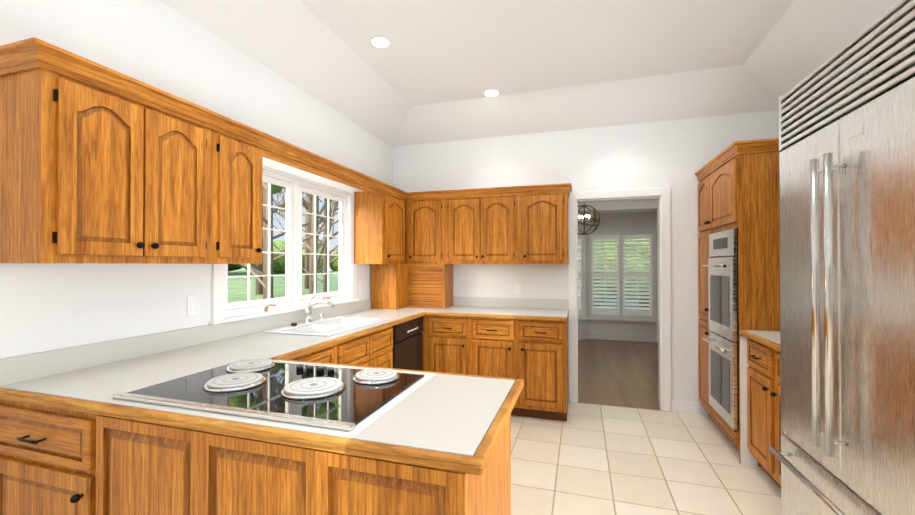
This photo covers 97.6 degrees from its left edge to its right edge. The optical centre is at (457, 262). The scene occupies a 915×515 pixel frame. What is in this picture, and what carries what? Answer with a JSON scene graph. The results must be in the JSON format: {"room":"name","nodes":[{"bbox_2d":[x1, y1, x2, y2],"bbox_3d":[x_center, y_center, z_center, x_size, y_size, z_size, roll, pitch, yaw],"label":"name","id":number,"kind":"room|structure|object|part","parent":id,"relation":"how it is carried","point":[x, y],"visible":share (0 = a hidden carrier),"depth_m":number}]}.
{"room":"kitchen","nodes":[
{"label":"kitchen","id":0,"kind":"room"},
{"bbox_2d":[0,0,391,358],"bbox_3d":[-1.817,-0.182,1.335,0.120,3.140,7.140,0,0,17],"label":"wall","id":1,"kind":"structure","parent":0,"point":[158,44],"depth_m":2.01},
{"bbox_2d":[0,68,262,263],"bbox_3d":[-1.399,-0.338,1.887,0.350,0.690,1.000,0,0,17],"label":"upper cabinet","id":2,"kind":"object","parent":1,"relation":"attached to","point":[89,174],"visible":1,"depth_m":1.57},
{"bbox_2d":[187,295,198,316],"bbox_3d":[-1.474,0.244,2.231,0.007,0.116,0.070,0,0,17],"label":"electrical outlet","id":3,"kind":"object","parent":1,"relation":"attached to","point":[192,305],"visible":1,"depth_m":2.23},
{"bbox_2d":[208,157,358,324],"bbox_3d":[-1.235,-0.177,3.102,0.125,1.088,1.600,0,0,17],"label":"kitchen window","id":4,"kind":"structure","parent":1,"relation":"in","point":[295,187],"depth_m":3.08},
{"bbox_2d":[354,191,405,308],"bbox_3d":[-0.698,-0.097,4.164,0.350,1.144,0.827,0,0,17],"label":"upper cabinet","id":5,"kind":"object","parent":1,"relation":"attached to","point":[379,234],"visible":0.96,"depth_m":3.86},
{"bbox_2d":[16,37,407,200],"bbox_3d":[-0.985,-0.678,2.788,0.059,0.120,3.038,0,0,17],"label":"crown molding","id":6,"kind":"structure","parent":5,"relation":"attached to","point":[29,54],"depth_m":1.83},
{"bbox_2d":[160,0,897,146],"bbox_3d":[0.032,-1.545,0.775,3.990,0.380,7.140,0,0,17],"label":"ceiling","id":7,"kind":"structure","parent":0,"point":[433,71],"depth_m":3.02},
{"bbox_2d":[370,36,390,47],"bbox_3d":[-0.560,-1.598,2.913,0.150,0.006,0.150,0,0,17],"label":"recessed light","id":8,"kind":"object","parent":7,"relation":"in","point":[379,41],"visible":1,"depth_m":2.91},
{"bbox_2d":[484,89,499,95],"bbox_3d":[0.321,-1.593,3.772,0.150,0.006,0.150,0,0,17],"label":"recessed light","id":9,"kind":"object","parent":7,"relation":"in","point":[491,92],"visible":1,"depth_m":3.75},
{"bbox_2d":[392,110,778,414],"bbox_3d":[1.064,-0.165,4.121,3.750,3.140,0.120,0,0,17],"label":"wall","id":10,"kind":"structure","parent":0,"point":[659,154],"depth_m":3.95},
{"bbox_2d":[406,199,445,263],"bbox_3d":[-0.296,-0.323,4.309,0.437,0.690,0.316,0,0,17],"label":"upper cabinet","id":11,"kind":"object","parent":10,"relation":"attached to","point":[425,219],"depth_m":4.16},
{"bbox_2d":[446,195,517,263],"bbox_3d":[0.272,-0.324,4.134,0.750,0.690,0.316,0,0,17],"label":"upper cabinet","id":12,"kind":"object","parent":10,"relation":"attached to","point":[479,230],"depth_m":3.98},
{"bbox_2d":[514,283,520,293],"bbox_3d":[0.629,0.276,4.185,0.070,0.116,0.007,0,0,17],"label":"electrical outlet","id":13,"kind":"object","parent":10,"relation":"attached to","point":[517,288],"visible":1,"depth_m":4.18},
{"bbox_2d":[518,193,567,263],"bbox_3d":[0.850,-0.326,3.957,0.460,0.690,0.316,0,0,17],"label":"upper cabinet","id":14,"kind":"object","parent":10,"relation":"attached to","point":[523,229],"depth_m":3.81},
{"bbox_2d":[408,183,571,200],"bbox_3d":[0.284,-0.691,3.967,1.626,0.080,0.038,0,0,17],"label":"crown molding","id":15,"kind":"structure","parent":14,"relation":"attached to","point":[566,187],"depth_m":3.95},
{"bbox_2d":[568,187,670,411],"bbox_3d":[1.580,0.350,3.959,0.926,2.107,0.160,0,0,17],"label":"door frame","id":16,"kind":"structure","parent":10,"relation":"attached to","point":[662,195],"depth_m":3.85},
{"bbox_2d":[671,400,698,414],"bbox_3d":[0.035,1.329,0.766,3.748,0.109,6.879,0,0,17],"label":"baseboard","id":17,"kind":"structure","parent":10,"relation":"attached to","point":[687,407],"depth_m":3.71},
{"bbox_2d":[578,209,656,213],"bbox_3d":[2.552,-1.155,5.736,4.090,0.499,3.830,0,0,17],"label":"ceiling","id":18,"kind":"structure","parent":0,"point":[629,211],"depth_m":7.10},
{"bbox_2d":[578,203,599,234],"bbox_3d":[1.824,-0.856,5.765,0.434,0.936,0.434,0,0,17],"label":"orb chandelier","id":19,"kind":"object","parent":18,"relation":"hanging from","point":[586,218],"visible":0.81,"depth_m":5.70},
{"bbox_2d":[578,199,657,334],"bbox_3d":[2.526,0.045,5.643,4.090,2.740,3.650,0,0,17],"label":"wall","id":20,"kind":"structure","parent":0,"point":[637,221],"depth_m":7.24},
{"bbox_2d":[578,231,585,317],"bbox_3d":[2.004,0.230,7.275,0.780,1.590,0.120,0,0,-28],"label":"window shutter","id":21,"kind":"object","parent":20,"relation":"attached to","point":[583,315],"visible":0.33,"depth_m":7.39},
{"bbox_2d":[588,231,620,318],"bbox_3d":[2.715,0.231,7.409,0.574,1.590,0.120,0,0,17],"label":"window shutter","id":22,"kind":"object","parent":20,"relation":"attached to","point":[593,238],"visible":0.96,"depth_m":7.38},
{"bbox_2d":[578,317,657,342],"bbox_3d":[2.512,1.214,5.592,3.850,0.398,3.499,0,0,17],"label":"baseboard","id":23,"kind":"structure","parent":20,"relation":"attached to","point":[618,336],"depth_m":7.27},
{"bbox_2d":[621,230,655,319],"bbox_3d":[3.265,0.230,7.240,0.574,1.590,0.120,0,0,17],"label":"window shutter","id":24,"kind":"object","parent":20,"relation":"attached to","point":[629,312],"visible":1,"depth_m":7.21},
{"bbox_2d":[511,339,780,514],"bbox_3d":[1.111,1.425,2.428,5.070,0.060,10.970,0,0,17],"label":"floor","id":25,"kind":"structure","parent":0,"point":[589,459],"depth_m":2.88},
{"bbox_2d":[0,399,107,514],"bbox_3d":[-1.315,0.941,1.664,0.635,0.896,0.636,0,0,17],"label":"base cabinet","id":26,"kind":"object","parent":25,"relation":"on","point":[55,461],"depth_m":1.35},
{"bbox_2d":[108,416,207,514],"bbox_3d":[-0.848,0.940,1.521,0.469,0.896,0.634,0,0,17],"label":"base cabinet","id":27,"kind":"object","parent":25,"relation":"on","point":[154,469],"depth_m":1.22},
{"bbox_2d":[116,352,523,474],"bbox_3d":[-0.396,0.475,1.415,1.163,0.032,0.707,0,0,17],"label":"countertop","id":28,"kind":"structure","parent":27,"relation":"on","point":[448,421],"depth_m":1.14},
{"bbox_2d":[112,359,424,430],"bbox_3d":[-0.644,0.445,1.472,0.912,0.028,0.548,0,0,17],"label":"cooktop","id":29,"kind":"object","parent":28,"relation":"in","point":[345,399],"visible":1,"depth_m":1.37},
{"bbox_2d":[208,432,327,514],"bbox_3d":[-0.465,0.939,1.403,0.468,0.896,0.634,0,0,17],"label":"base cabinet","id":30,"kind":"object","parent":25,"relation":"on","point":[246,476],"depth_m":1.10},
{"bbox_2d":[290,341,345,363],"bbox_3d":[-1.125,0.945,2.297,0.625,0.896,0.640,0,0,17],"label":"base cabinet","id":31,"kind":"object","parent":25,"relation":"on","point":[336,354],"depth_m":2.40},
{"bbox_2d":[0,299,427,416],"bbox_3d":[-0.901,0.434,2.929,0.690,0.132,3.303,0,0,17],"label":"countertop","id":32,"kind":"structure","parent":31,"relation":"on","point":[83,378],"depth_m":1.84},
{"bbox_2d":[291,295,334,325],"bbox_3d":[-1.028,0.356,2.979,0.258,0.200,0.353,0,0,17],"label":"faucet","id":33,"kind":"object","parent":32,"relation":"on","point":[309,306],"visible":1,"depth_m":2.99},
{"bbox_2d":[265,316,386,335],"bbox_3d":[-0.922,0.563,2.949,0.490,0.214,0.800,0,0,17],"label":"sink","id":34,"kind":"object","parent":32,"relation":"in","point":[330,326],"visible":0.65,"depth_m":2.95},
{"bbox_2d":[405,264,452,308],"bbox_3d":[-0.297,0.249,4.295,0.436,0.453,0.298,0,0,17],"label":"appliance garage","id":35,"kind":"object","parent":32,"relation":"on","point":[428,285],"visible":1,"depth_m":4.17},
{"bbox_2d":[392,316,422,370],"bbox_3d":[-0.706,0.954,3.619,0.618,0.892,0.604,0,0,17],"label":"dishwasher","id":36,"kind":"object","parent":25,"relation":"on","point":[407,349],"visible":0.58,"depth_m":3.50},
{"bbox_2d":[328,414,510,514],"bbox_3d":[-0.097,0.939,1.293,0.436,0.896,0.638,0,0,17],"label":"base cabinet","id":37,"kind":"object","parent":25,"relation":"on","point":[357,485],"depth_m":1.00},
{"bbox_2d":[422,315,469,374],"bbox_3d":[-0.026,0.956,4.055,0.478,0.896,0.626,0,0,17],"label":"base cabinet","id":38,"kind":"object","parent":25,"relation":"on","point":[446,339],"depth_m":3.76},
{"bbox_2d":[428,296,568,320],"bbox_3d":[0.421,0.440,3.903,1.263,0.132,0.663,0,0,17],"label":"countertop","id":39,"kind":"structure","parent":38,"relation":"on","point":[478,307],"depth_m":4.02},
{"bbox_2d":[470,317,517,415],"bbox_3d":[0.408,0.955,3.922,0.430,0.896,0.626,0,0,17],"label":"base cabinet","id":40,"kind":"object","parent":25,"relation":"on","point":[493,341],"depth_m":3.62},
{"bbox_2d":[518,318,567,420],"bbox_3d":[0.819,0.954,3.796,0.430,0.896,0.626,0,0,17],"label":"base cabinet","id":41,"kind":"object","parent":25,"relation":"on","point":[533,354],"depth_m":3.50},
{"bbox_2d":[695,138,781,466],"bbox_3d":[2.362,0.286,3.128,0.680,2.224,1.006,0,0,17],"label":"tall cabinet","id":42,"kind":"object","parent":25,"relation":"on","point":[741,192],"depth_m":2.76},
{"bbox_2d":[702,228,738,430],"bbox_3d":[2.282,0.471,2.983,0.678,1.415,0.555,0,0,17],"label":"double wall oven","id":43,"kind":"object","parent":42,"relation":"in","point":[723,307],"visible":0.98,"depth_m":2.96},
{"bbox_3d":[1.999,0.952,2.747,0.099,0.886,0.003,0,0,17],"label":"tall oven cabinet side filler","id":44,"kind":"part","parent":42,"relation":"part of"},
{"bbox_2d":[747,338,782,487],"bbox_3d":[2.124,0.945,2.276,0.628,0.897,0.820,0,0,17],"label":"base cabinet","id":45,"kind":"object","parent":25,"relation":"on","point":[764,398],"visible":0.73,"depth_m":2.47},
{"bbox_2d":[740,330,779,350],"bbox_3d":[2.126,0.430,2.278,0.631,0.132,0.820,0,0,17],"label":"countertop","id":46,"kind":"structure","parent":45,"relation":"on","point":[770,339],"depth_m":2.50},
{"bbox_2d":[768,0,914,514],"bbox_3d":[1.781,0.278,1.442,0.791,2.218,0.975,0,0,17],"label":"refrigerator","id":47,"kind":"object","parent":25,"relation":"on","point":[847,222],"visible":1,"depth_m":1.47},
{"label":"outside","id":48,"kind":"structure","parent":0,"visible":0},
{"bbox_2d":[228,268,649,310],"bbox_3d":[0.301,1.182,16.525,85.000,1.200,90.000,0,0,17],"label":"lawn","id":49,"kind":"structure","parent":48,"point":[238,289],"depth_m":23.45},
{"bbox_2d":[228,182,649,307],"bbox_3d":[-8.107,-9.356,25.412,61.741,24.143,57.687,0,0,17],"label":"garden","id":50,"kind":"object","parent":49,"relation":"on","point":[278,262],"visible":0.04,"depth_m":14.71}
]}

